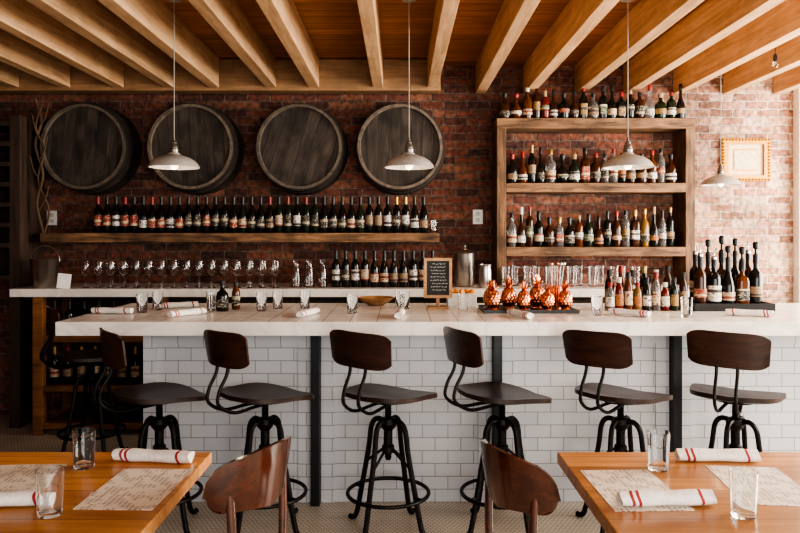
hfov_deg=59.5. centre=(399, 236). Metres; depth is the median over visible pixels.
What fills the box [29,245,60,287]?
metal bucket
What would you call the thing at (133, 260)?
wine glass
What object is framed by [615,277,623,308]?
sauce bottle
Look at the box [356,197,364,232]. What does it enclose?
wine bottle
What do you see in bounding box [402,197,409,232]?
wine bottle
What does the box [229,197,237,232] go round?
wine bottle
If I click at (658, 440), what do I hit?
water glass
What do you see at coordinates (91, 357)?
bar stool
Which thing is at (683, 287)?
sauce bottle
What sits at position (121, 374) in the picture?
wine bottle
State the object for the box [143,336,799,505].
bar counter
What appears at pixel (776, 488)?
paper menu
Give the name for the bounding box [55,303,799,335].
countertop
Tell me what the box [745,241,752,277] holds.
bottle
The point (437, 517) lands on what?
floor
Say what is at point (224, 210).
wine bottle
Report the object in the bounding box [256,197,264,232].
wine bottle
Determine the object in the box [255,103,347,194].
wine barrel
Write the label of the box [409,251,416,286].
wine bottle
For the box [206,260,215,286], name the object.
wine glass
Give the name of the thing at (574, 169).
bottle
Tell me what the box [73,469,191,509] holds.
paper menu
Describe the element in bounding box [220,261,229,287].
wine glass
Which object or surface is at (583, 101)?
bottle
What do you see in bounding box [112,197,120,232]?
wine bottle
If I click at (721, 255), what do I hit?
bottle
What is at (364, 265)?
wine bottle
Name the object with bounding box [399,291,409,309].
water glass
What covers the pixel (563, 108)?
bottle
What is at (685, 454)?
rolled napkin
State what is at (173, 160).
pendant lamp
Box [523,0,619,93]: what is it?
ceiling beam
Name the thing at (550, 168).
bottle
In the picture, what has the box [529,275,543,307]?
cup
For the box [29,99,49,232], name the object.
branch
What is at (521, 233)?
bottle
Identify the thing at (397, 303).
water glass
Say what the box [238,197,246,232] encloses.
wine bottle
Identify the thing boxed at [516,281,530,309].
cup
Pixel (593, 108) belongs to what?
bottle
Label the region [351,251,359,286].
wine bottle
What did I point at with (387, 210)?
wine bottle
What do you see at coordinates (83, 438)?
water glass
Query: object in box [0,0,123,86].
ceiling beam
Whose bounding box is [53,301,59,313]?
wine bottle
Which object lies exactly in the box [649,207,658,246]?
bottle
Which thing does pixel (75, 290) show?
countertop
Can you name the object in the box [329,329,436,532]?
bar stool
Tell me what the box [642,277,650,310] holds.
sauce bottle
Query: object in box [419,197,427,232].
wine bottle
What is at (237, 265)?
wine glass
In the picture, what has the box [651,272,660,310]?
sauce bottle
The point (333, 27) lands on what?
ceiling
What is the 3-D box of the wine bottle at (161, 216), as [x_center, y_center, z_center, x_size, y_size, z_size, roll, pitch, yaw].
[-2.059,-0.189,6.040,0.074,0.309,0.075,0,0,15]
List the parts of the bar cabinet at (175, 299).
door, door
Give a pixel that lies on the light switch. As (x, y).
(477, 214)
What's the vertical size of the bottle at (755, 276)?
0.439 m
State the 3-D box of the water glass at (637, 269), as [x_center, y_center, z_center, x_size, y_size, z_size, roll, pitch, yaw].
[1.960,0.330,5.820,0.080,0.172,0.080,0,0,0]
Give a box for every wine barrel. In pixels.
[40,103,141,194]
[147,103,243,194]
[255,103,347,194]
[355,103,444,194]
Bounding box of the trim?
[793,88,799,302]
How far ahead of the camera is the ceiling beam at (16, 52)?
5.42 m
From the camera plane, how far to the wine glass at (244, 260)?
5.84 m
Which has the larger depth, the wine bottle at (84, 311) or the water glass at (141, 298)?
the wine bottle at (84, 311)
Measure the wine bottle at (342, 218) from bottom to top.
0.309 m
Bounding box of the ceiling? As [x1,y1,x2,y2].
[161,0,707,65]
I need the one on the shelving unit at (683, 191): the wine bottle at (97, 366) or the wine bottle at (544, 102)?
the wine bottle at (544, 102)
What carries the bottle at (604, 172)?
on the shelving unit at (683, 191)
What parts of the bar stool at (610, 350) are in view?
leg, backrest, leg, screw post, seat, leg, leg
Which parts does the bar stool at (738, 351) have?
leg, leg, backrest, screw post, seat, leg, leg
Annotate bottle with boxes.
[50,346,59,384]
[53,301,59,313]
[63,346,72,384]
[65,301,73,319]
[77,346,86,384]
[80,301,88,315]
[93,346,99,373]
[94,197,101,232]
[103,197,110,232]
[104,367,113,384]
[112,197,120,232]
[117,366,126,384]
[121,197,129,232]
[130,197,138,232]
[131,346,140,384]
[139,197,147,232]
[148,197,156,232]
[157,197,165,232]
[166,197,174,232]
[175,197,183,232]
[184,197,192,232]
[193,197,201,232]
[202,197,210,232]
[212,197,219,232]
[216,280,228,311]
[221,197,228,232]
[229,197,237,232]
[232,281,239,309]
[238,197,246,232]
[247,197,255,232]
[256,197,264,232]
[266,197,273,232]
[275,197,282,232]
[284,197,291,232]
[293,197,300,232]
[302,197,309,232]
[311,197,318,232]
[320,197,328,232]
[329,197,337,232]
[332,251,339,286]
[338,197,346,232]
[342,251,349,286]
[347,197,355,232]
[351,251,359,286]
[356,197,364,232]
[361,251,368,286]
[365,197,373,232]
[370,251,378,286]
[374,197,382,232]
[380,251,388,286]
[384,197,391,232]
[389,251,397,286]
[393,197,400,232]
[399,251,407,286]
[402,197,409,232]
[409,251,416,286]
[410,197,418,232]
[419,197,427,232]
[419,251,424,286]
[499,93,509,117]
[507,154,517,182]
[507,213,516,246]
[510,93,521,117]
[517,207,525,246]
[518,151,527,182]
[522,87,531,117]
[526,207,533,246]
[528,145,535,182]
[533,88,540,117]
[534,211,543,246]
[536,147,544,182]
[541,91,548,117]
[544,217,554,246]
[545,149,555,182]
[549,89,557,117]
[555,217,563,246]
[556,154,568,182]
[558,93,569,117]
[564,217,574,246]
[569,90,578,117]
[569,154,579,182]
[575,216,582,246]
[579,88,587,117]
[580,148,589,182]
[583,214,593,246]
[588,93,598,117]
[590,153,600,182]
[594,216,603,246]
[599,86,606,117]
[601,154,608,182]
[603,211,611,246]
[604,270,613,308]
[606,282,614,310]
[607,85,616,117]
[609,149,617,182]
[612,211,620,246]
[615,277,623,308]
[616,266,625,289]
[617,92,625,117]
[618,153,625,182]
[621,210,629,246]
[624,272,632,309]
[626,90,634,117]
[626,170,635,182]
[630,210,639,246]
[630,270,636,292]
[633,282,641,309]
[635,92,644,117]
[636,154,647,182]
[640,209,649,246]
[640,266,647,290]
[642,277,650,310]
[645,84,654,117]
[647,150,656,182]
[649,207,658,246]
[651,270,660,308]
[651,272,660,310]
[655,93,666,117]
[657,148,664,182]
[658,211,665,246]
[661,282,669,310]
[663,266,671,292]
[665,154,676,182]
[666,92,675,117]
[666,207,674,246]
[670,277,678,310]
[676,84,684,117]
[679,272,687,310]
[689,242,697,302]
[694,245,706,302]
[704,239,711,275]
[707,248,721,302]
[717,236,724,279]
[721,246,734,302]
[731,238,738,282]
[735,247,749,302]
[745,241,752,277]
[749,242,762,302]
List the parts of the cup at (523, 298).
crown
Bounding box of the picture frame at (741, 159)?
[721,139,770,180]
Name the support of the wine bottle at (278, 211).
on the shelf at (44, 237)
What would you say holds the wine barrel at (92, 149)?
attached to the wall
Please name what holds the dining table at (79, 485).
on the floor
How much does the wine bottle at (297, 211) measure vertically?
0.309 m
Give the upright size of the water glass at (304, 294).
0.120 m
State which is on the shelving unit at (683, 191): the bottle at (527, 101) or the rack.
the bottle at (527, 101)
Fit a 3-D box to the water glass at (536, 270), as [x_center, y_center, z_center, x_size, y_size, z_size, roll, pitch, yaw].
[1.150,0.330,5.910,0.080,0.172,0.080,0,0,0]
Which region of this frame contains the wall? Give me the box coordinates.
[0,66,792,414]
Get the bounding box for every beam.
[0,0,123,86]
[0,28,69,86]
[0,59,440,93]
[0,61,18,86]
[26,0,173,86]
[98,0,218,86]
[188,0,275,86]
[256,0,318,86]
[357,0,382,86]
[427,0,459,86]
[475,0,539,93]
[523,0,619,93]
[574,0,703,93]
[623,0,784,93]
[673,0,799,93]
[723,35,799,93]
[773,65,799,93]
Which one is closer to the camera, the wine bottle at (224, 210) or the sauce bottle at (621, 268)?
the sauce bottle at (621, 268)
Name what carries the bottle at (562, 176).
on the shelving unit at (683, 191)
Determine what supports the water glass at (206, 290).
on the countertop at (418, 320)
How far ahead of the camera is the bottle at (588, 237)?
6.04 m
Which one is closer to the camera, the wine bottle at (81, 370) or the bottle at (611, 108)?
the wine bottle at (81, 370)
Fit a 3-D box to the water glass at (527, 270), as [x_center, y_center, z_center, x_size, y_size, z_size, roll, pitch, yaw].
[1.060,0.330,5.820,0.080,0.172,0.080,0,0,0]
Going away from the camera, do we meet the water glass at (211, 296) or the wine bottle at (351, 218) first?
the water glass at (211, 296)
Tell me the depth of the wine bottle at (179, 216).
6.01 m
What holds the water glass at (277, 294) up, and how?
on the countertop at (418, 320)
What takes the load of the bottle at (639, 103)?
on the shelving unit at (683, 191)
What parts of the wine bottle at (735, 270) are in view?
pour spout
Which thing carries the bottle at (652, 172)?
on the shelving unit at (683, 191)
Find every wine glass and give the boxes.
[80,261,90,287]
[93,261,102,287]
[96,260,104,286]
[106,261,115,287]
[108,260,117,286]
[118,261,128,287]
[120,260,129,286]
[131,261,140,287]
[133,260,141,286]
[144,261,153,287]
[156,261,166,287]
[169,261,178,287]
[182,261,191,287]
[194,260,202,286]
[194,261,203,287]
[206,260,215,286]
[207,261,216,287]
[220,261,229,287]
[231,260,239,286]
[233,261,241,287]
[243,260,251,286]
[245,261,254,287]
[256,260,264,286]
[258,261,267,287]
[268,260,276,286]
[271,261,279,287]
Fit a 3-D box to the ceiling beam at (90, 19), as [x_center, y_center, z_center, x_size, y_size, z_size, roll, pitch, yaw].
[-1.990,-1.412,2.210,0.090,0.254,7.620,0,0,0]
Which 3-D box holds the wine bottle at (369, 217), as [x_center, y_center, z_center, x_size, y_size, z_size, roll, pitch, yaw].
[-0.263,-0.189,6.040,0.070,0.309,0.069,0,0,-20]
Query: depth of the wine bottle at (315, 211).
6.01 m
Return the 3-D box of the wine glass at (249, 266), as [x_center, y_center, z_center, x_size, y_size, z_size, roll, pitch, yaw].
[-1.221,0.306,5.700,0.078,0.220,0.078,0,0,0]
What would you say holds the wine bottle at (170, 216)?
on the shelf at (44, 237)
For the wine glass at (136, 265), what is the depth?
5.67 m
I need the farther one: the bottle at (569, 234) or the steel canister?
the bottle at (569, 234)
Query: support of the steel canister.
on the countertop at (75, 290)
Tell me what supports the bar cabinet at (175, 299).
on the floor
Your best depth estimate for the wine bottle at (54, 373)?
5.69 m
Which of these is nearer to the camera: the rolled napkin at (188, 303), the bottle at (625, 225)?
the rolled napkin at (188, 303)
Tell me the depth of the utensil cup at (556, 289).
4.62 m
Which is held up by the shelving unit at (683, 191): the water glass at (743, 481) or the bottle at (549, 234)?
the bottle at (549, 234)
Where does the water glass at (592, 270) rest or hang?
on the countertop at (75, 290)
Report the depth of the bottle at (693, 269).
4.67 m
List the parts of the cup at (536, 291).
crown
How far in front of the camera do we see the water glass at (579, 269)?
5.88 m
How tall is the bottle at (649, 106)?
0.304 m
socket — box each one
[169,137,178,152]
[404,137,413,151]
[623,137,632,152]
[717,162,724,173]
[773,54,777,61]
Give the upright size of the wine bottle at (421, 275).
0.301 m
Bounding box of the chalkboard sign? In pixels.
[423,258,451,308]
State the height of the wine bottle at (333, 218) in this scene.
0.309 m
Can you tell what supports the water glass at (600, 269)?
on the countertop at (75, 290)
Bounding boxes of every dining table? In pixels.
[0,452,211,532]
[557,452,799,532]
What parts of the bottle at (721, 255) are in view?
pour spout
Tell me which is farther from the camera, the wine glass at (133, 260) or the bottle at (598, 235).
the bottle at (598, 235)
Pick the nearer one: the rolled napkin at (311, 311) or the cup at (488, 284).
the rolled napkin at (311, 311)
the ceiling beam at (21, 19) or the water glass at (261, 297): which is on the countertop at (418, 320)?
the water glass at (261, 297)
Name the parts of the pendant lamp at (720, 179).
cord, lamp shade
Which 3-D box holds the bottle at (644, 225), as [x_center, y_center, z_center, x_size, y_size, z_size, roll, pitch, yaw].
[2.121,-0.080,6.070,0.079,0.331,0.081,0,0,-2]
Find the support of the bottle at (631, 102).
on the shelving unit at (683, 191)
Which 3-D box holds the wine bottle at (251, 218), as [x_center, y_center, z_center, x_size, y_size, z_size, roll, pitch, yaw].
[-1.278,-0.189,6.040,0.074,0.309,0.075,0,0,32]
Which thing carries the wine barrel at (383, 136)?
attached to the wall
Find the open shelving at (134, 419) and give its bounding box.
[32,297,172,435]
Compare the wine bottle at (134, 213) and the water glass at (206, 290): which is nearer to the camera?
the water glass at (206, 290)
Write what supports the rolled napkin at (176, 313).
on the countertop at (418, 320)
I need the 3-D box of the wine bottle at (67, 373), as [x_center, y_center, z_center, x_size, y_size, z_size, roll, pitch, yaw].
[-2.710,1.046,5.720,0.075,0.308,0.074,0,0,27]
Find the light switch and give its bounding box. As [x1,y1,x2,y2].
[473,210,482,223]
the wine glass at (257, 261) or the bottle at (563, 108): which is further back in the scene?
the bottle at (563, 108)
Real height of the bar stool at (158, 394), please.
1.107 m
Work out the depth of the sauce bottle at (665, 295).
4.56 m
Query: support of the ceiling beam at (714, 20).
attached to the ceiling
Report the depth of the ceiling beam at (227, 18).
4.73 m
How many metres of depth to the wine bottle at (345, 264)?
5.77 m
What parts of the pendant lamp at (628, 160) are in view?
cord, bulb, lamp shade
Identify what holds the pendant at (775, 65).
hanging from the ceiling
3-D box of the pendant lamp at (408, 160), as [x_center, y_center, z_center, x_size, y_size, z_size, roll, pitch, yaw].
[0.058,-0.987,4.500,0.322,1.107,0.322,0,0,0]
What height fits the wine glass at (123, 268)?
0.220 m
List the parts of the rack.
panel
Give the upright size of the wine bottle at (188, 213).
0.309 m
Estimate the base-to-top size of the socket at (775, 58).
0.055 m
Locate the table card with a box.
[56,273,71,288]
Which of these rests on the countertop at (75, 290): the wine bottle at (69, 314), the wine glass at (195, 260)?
the wine glass at (195, 260)
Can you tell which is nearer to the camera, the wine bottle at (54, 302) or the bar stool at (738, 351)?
the bar stool at (738, 351)
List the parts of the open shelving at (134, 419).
post, post, panel, post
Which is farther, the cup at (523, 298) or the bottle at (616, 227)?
the bottle at (616, 227)
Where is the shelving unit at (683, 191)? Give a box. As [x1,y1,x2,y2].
[492,118,694,284]
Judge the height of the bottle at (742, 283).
0.407 m
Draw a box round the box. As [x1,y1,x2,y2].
[447,288,476,306]
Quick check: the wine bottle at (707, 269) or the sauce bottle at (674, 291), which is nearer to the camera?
the sauce bottle at (674, 291)
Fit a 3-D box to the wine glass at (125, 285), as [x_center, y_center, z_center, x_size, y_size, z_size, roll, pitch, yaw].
[-2.303,0.306,5.860,0.078,0.220,0.078,0,0,0]
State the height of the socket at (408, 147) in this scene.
0.115 m
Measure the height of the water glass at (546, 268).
0.172 m
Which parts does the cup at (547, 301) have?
crown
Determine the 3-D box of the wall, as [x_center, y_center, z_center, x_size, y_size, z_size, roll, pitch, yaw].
[0.310,-0.020,6.375,8.580,3.240,0.150,0,0,0]
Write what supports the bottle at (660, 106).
on the shelving unit at (683, 191)
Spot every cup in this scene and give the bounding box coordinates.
[483,279,493,306]
[486,281,500,309]
[501,276,516,307]
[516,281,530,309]
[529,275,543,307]
[540,282,554,309]
[548,261,565,306]
[558,280,572,309]
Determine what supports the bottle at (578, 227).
on the shelving unit at (683, 191)
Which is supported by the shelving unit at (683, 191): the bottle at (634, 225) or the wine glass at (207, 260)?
the bottle at (634, 225)
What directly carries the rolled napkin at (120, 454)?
on the dining table at (79, 485)
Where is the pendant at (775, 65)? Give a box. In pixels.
[772,47,777,68]
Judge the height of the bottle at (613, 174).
0.301 m
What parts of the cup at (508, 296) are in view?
crown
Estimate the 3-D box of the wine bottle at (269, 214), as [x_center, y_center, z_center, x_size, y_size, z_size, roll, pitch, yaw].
[-1.122,-0.189,6.040,0.074,0.309,0.075,0,0,-15]
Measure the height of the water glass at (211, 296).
0.120 m
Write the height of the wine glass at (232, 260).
0.220 m
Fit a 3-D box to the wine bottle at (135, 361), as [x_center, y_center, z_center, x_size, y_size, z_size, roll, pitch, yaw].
[-2.160,1.046,5.720,0.074,0.308,0.075,0,0,17]
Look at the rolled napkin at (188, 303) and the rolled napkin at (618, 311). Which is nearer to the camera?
the rolled napkin at (618, 311)
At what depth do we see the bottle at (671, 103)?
6.04 m
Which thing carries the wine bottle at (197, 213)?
on the shelf at (44, 237)
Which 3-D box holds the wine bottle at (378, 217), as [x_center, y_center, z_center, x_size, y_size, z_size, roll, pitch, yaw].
[-0.185,-0.189,6.040,0.069,0.309,0.070,0,0,31]
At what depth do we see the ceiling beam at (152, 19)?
4.74 m
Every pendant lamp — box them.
[148,0,199,169]
[384,0,433,169]
[602,0,653,169]
[701,75,741,185]
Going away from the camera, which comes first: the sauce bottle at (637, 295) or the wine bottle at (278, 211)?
the sauce bottle at (637, 295)
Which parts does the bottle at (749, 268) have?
pour spout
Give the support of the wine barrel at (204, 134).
attached to the wall
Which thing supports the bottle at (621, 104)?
on the shelving unit at (683, 191)
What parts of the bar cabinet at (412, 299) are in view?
door, door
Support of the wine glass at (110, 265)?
on the countertop at (75, 290)
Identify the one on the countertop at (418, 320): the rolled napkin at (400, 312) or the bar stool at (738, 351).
the rolled napkin at (400, 312)
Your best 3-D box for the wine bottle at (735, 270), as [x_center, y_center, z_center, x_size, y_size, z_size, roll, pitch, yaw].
[2.246,0.240,4.690,0.075,0.462,0.074,0,0,7]
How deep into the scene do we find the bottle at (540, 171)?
6.04 m
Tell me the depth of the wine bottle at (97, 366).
5.70 m
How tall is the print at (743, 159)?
0.200 m
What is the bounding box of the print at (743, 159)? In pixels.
[733,149,757,170]
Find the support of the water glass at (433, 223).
on the shelf at (44, 237)
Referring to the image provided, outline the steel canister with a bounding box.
[454,245,474,286]
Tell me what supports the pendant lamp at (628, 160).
hanging from the ceiling
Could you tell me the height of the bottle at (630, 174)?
0.293 m
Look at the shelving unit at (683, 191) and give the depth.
6.00 m
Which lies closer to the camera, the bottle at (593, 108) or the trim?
the bottle at (593, 108)
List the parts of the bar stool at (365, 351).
backrest, leg, leg, screw post, seat, leg, leg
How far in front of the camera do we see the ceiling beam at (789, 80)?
6.08 m
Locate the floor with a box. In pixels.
[0,415,605,532]
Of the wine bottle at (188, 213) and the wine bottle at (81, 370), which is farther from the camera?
the wine bottle at (188, 213)
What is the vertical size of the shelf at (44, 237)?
0.080 m
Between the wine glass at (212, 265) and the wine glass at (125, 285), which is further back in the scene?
the wine glass at (125, 285)
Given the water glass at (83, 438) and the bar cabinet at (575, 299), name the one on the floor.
the bar cabinet at (575, 299)
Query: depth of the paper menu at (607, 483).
2.40 m
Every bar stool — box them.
[39,306,127,451]
[92,327,205,532]
[203,329,313,532]
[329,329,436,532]
[443,326,551,532]
[562,329,672,532]
[686,330,785,451]
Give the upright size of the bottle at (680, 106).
0.306 m
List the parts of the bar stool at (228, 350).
backrest, leg, leg, screw post, seat, leg, leg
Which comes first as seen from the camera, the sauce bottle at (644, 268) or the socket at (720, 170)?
the sauce bottle at (644, 268)
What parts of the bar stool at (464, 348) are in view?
backrest, leg, leg, screw post, seat, leg, leg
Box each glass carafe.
[291,259,300,287]
[304,259,313,287]
[317,259,327,287]
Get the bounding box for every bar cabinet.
[173,297,346,302]
[358,297,516,302]
[573,297,603,302]
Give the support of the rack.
on the floor
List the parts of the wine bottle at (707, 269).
pour spout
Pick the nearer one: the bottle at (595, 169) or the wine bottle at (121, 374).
the wine bottle at (121, 374)
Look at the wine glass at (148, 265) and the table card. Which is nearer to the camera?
the table card
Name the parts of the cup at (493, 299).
crown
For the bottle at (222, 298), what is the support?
on the countertop at (418, 320)
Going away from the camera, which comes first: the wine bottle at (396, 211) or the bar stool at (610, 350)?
the bar stool at (610, 350)
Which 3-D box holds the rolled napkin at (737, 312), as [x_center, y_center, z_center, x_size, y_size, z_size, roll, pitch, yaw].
[2.120,0.461,4.250,0.262,0.040,0.054,0,0,25]
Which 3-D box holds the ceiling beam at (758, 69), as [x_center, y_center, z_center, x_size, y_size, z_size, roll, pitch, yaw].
[2.950,-1.412,2.348,0.090,0.254,7.895,0,0,0]
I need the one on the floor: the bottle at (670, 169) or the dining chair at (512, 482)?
the dining chair at (512, 482)
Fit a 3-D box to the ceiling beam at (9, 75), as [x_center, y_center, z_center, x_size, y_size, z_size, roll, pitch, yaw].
[-3.320,-1.412,2.210,0.090,0.254,7.620,0,0,0]
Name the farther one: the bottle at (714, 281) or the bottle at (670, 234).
the bottle at (670, 234)
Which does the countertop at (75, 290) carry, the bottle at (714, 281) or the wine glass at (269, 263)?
the wine glass at (269, 263)
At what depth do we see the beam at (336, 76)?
6.03 m
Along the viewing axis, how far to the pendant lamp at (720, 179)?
5.96 m
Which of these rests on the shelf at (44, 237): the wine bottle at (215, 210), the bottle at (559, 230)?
the wine bottle at (215, 210)
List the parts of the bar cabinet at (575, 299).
door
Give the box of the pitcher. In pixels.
[479,264,491,287]
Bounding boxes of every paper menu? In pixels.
[0,464,66,491]
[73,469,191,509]
[580,469,694,510]
[705,465,799,505]
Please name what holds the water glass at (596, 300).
on the countertop at (418, 320)
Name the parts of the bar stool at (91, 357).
backrest, leg, leg, screw post, seat, leg, leg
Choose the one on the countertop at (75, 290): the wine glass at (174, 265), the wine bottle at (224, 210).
the wine glass at (174, 265)
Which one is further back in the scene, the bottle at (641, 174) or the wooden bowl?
the bottle at (641, 174)
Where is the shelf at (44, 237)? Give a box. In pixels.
[40,233,438,241]
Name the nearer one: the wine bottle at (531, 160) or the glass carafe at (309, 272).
the glass carafe at (309, 272)
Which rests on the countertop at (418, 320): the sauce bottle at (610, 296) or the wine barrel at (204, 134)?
the sauce bottle at (610, 296)
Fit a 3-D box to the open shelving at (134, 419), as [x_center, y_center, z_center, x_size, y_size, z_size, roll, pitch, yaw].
[-2.420,1.041,5.928,1.080,1.118,0.585,0,0,0]
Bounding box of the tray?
[478,305,579,313]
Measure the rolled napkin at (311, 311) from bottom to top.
0.040 m
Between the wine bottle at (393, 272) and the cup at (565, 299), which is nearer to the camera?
the cup at (565, 299)
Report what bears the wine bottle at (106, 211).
on the shelf at (44, 237)
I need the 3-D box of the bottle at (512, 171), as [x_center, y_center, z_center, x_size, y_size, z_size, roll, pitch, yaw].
[0.973,-0.591,6.070,0.092,0.255,0.093,0,0,25]
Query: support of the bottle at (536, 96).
on the shelving unit at (683, 191)
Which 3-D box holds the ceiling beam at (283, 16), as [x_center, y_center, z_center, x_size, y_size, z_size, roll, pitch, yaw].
[-0.740,-1.412,2.210,0.090,0.254,7.620,0,0,0]
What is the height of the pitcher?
0.190 m
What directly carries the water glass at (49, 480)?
on the dining table at (79, 485)
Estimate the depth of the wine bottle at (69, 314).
5.70 m
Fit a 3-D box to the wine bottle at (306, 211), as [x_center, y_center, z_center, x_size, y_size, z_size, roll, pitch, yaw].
[-0.810,-0.189,6.040,0.069,0.309,0.070,0,0,-11]
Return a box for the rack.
[0,115,43,427]
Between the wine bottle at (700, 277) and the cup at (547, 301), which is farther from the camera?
the wine bottle at (700, 277)
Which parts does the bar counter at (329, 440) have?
support post, support post, support post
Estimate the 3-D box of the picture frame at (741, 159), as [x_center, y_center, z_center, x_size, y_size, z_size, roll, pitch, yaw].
[3.100,-0.690,6.272,0.432,0.380,0.049,0,0,0]
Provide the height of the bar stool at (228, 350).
1.107 m
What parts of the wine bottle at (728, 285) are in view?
pour spout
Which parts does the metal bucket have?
handle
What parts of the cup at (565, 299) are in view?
crown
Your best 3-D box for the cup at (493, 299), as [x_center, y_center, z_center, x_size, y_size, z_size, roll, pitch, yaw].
[0.600,0.369,4.490,0.095,0.190,0.095,0,0,-4]
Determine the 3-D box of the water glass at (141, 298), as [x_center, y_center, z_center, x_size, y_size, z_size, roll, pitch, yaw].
[-1.640,0.422,4.450,0.072,0.120,0.072,0,0,0]
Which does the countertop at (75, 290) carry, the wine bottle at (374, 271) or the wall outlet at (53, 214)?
the wine bottle at (374, 271)
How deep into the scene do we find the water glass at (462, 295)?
4.63 m
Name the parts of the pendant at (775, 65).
bulb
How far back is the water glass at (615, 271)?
5.79 m
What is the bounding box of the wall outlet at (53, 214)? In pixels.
[47,211,56,224]
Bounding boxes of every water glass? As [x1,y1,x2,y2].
[35,465,64,518]
[71,427,95,469]
[136,293,147,312]
[152,291,162,309]
[206,290,216,304]
[206,291,216,310]
[256,292,266,310]
[272,290,282,308]
[300,290,309,308]
[347,294,357,313]
[395,290,404,307]
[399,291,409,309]
[430,220,436,232]
[458,291,468,309]
[501,266,510,286]
[510,266,519,285]
[523,266,531,286]
[532,266,540,285]
[544,266,553,286]
[554,266,561,284]
[566,266,575,286]
[575,266,583,285]
[587,266,596,286]
[591,295,602,315]
[597,266,604,285]
[609,266,618,286]
[631,266,640,281]
[646,428,670,471]
[680,297,692,317]
[728,466,758,520]
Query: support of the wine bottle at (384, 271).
on the countertop at (75, 290)
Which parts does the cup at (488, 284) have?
crown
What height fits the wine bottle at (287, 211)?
0.309 m
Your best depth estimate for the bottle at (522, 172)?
6.04 m
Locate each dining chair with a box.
[202,435,291,532]
[480,439,560,532]
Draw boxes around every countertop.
[9,283,688,296]
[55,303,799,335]
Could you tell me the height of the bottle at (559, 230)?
0.255 m
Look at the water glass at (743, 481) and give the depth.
2.10 m
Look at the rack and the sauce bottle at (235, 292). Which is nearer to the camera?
the sauce bottle at (235, 292)
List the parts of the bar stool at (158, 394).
backrest, leg, leg, seat, screw post, leg, leg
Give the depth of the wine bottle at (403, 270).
5.77 m
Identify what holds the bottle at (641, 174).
on the shelving unit at (683, 191)
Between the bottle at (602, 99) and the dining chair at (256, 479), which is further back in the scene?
the bottle at (602, 99)
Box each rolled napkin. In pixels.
[0,489,35,506]
[91,307,133,313]
[112,448,194,462]
[163,301,198,307]
[167,308,206,316]
[296,307,319,316]
[394,308,404,318]
[507,309,533,318]
[608,308,651,316]
[615,489,716,506]
[673,448,761,461]
[725,309,773,316]
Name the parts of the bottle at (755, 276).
pour spout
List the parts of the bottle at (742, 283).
pour spout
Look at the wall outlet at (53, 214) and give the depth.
6.29 m
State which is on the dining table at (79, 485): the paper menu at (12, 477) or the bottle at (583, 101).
the paper menu at (12, 477)
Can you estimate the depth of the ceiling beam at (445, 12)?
4.63 m
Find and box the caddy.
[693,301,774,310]
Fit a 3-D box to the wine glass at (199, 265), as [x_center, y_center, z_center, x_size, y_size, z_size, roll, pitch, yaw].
[-1.633,0.306,5.700,0.078,0.220,0.078,0,0,0]
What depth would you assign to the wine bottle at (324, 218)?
6.01 m
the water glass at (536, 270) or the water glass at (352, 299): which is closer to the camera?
the water glass at (352, 299)
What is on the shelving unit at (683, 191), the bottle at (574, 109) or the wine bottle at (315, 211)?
the bottle at (574, 109)
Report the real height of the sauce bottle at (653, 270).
0.262 m
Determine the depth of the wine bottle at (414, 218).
6.01 m
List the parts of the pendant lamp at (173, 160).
lamp shade, cord, bulb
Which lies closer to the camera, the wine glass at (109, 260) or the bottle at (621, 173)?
the wine glass at (109, 260)
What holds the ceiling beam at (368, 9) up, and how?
attached to the ceiling
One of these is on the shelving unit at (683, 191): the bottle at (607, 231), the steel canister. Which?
the bottle at (607, 231)
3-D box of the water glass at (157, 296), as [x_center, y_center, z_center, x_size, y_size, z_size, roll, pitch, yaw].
[-1.600,0.422,4.620,0.072,0.120,0.072,0,0,0]
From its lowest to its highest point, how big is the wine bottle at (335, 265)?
0.301 m
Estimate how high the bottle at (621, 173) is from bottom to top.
0.267 m
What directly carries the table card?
on the countertop at (75, 290)
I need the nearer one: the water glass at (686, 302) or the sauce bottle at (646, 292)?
the water glass at (686, 302)
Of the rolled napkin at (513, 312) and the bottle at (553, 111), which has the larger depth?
the bottle at (553, 111)
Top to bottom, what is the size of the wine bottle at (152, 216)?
0.309 m
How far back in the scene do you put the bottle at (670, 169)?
6.04 m
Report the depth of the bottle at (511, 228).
6.04 m
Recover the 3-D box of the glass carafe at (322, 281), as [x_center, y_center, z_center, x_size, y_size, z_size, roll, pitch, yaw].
[-0.640,0.301,5.780,0.086,0.230,0.085,0,0,0]
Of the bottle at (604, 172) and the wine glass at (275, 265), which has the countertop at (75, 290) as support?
the wine glass at (275, 265)
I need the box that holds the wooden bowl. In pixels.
[358,296,393,305]
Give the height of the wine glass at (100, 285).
0.220 m
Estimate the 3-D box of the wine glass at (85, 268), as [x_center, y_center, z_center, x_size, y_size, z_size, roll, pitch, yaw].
[-2.560,0.306,5.700,0.078,0.220,0.078,0,0,0]
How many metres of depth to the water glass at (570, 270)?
5.79 m
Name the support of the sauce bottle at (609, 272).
on the countertop at (418, 320)
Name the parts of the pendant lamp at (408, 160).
lamp shade, cord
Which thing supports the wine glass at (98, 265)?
on the countertop at (75, 290)
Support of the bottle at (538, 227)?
on the shelving unit at (683, 191)
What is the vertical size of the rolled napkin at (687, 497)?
0.047 m
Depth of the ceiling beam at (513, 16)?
4.77 m
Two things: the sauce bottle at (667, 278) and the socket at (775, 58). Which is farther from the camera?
the socket at (775, 58)
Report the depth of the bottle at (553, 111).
6.05 m
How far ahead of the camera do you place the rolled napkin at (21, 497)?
2.18 m
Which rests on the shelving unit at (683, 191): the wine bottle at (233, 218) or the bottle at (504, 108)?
the bottle at (504, 108)
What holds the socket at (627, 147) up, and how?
attached to the pendant lamp at (628, 160)
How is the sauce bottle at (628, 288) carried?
on the countertop at (418, 320)
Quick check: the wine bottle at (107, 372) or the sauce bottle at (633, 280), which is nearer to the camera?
the sauce bottle at (633, 280)

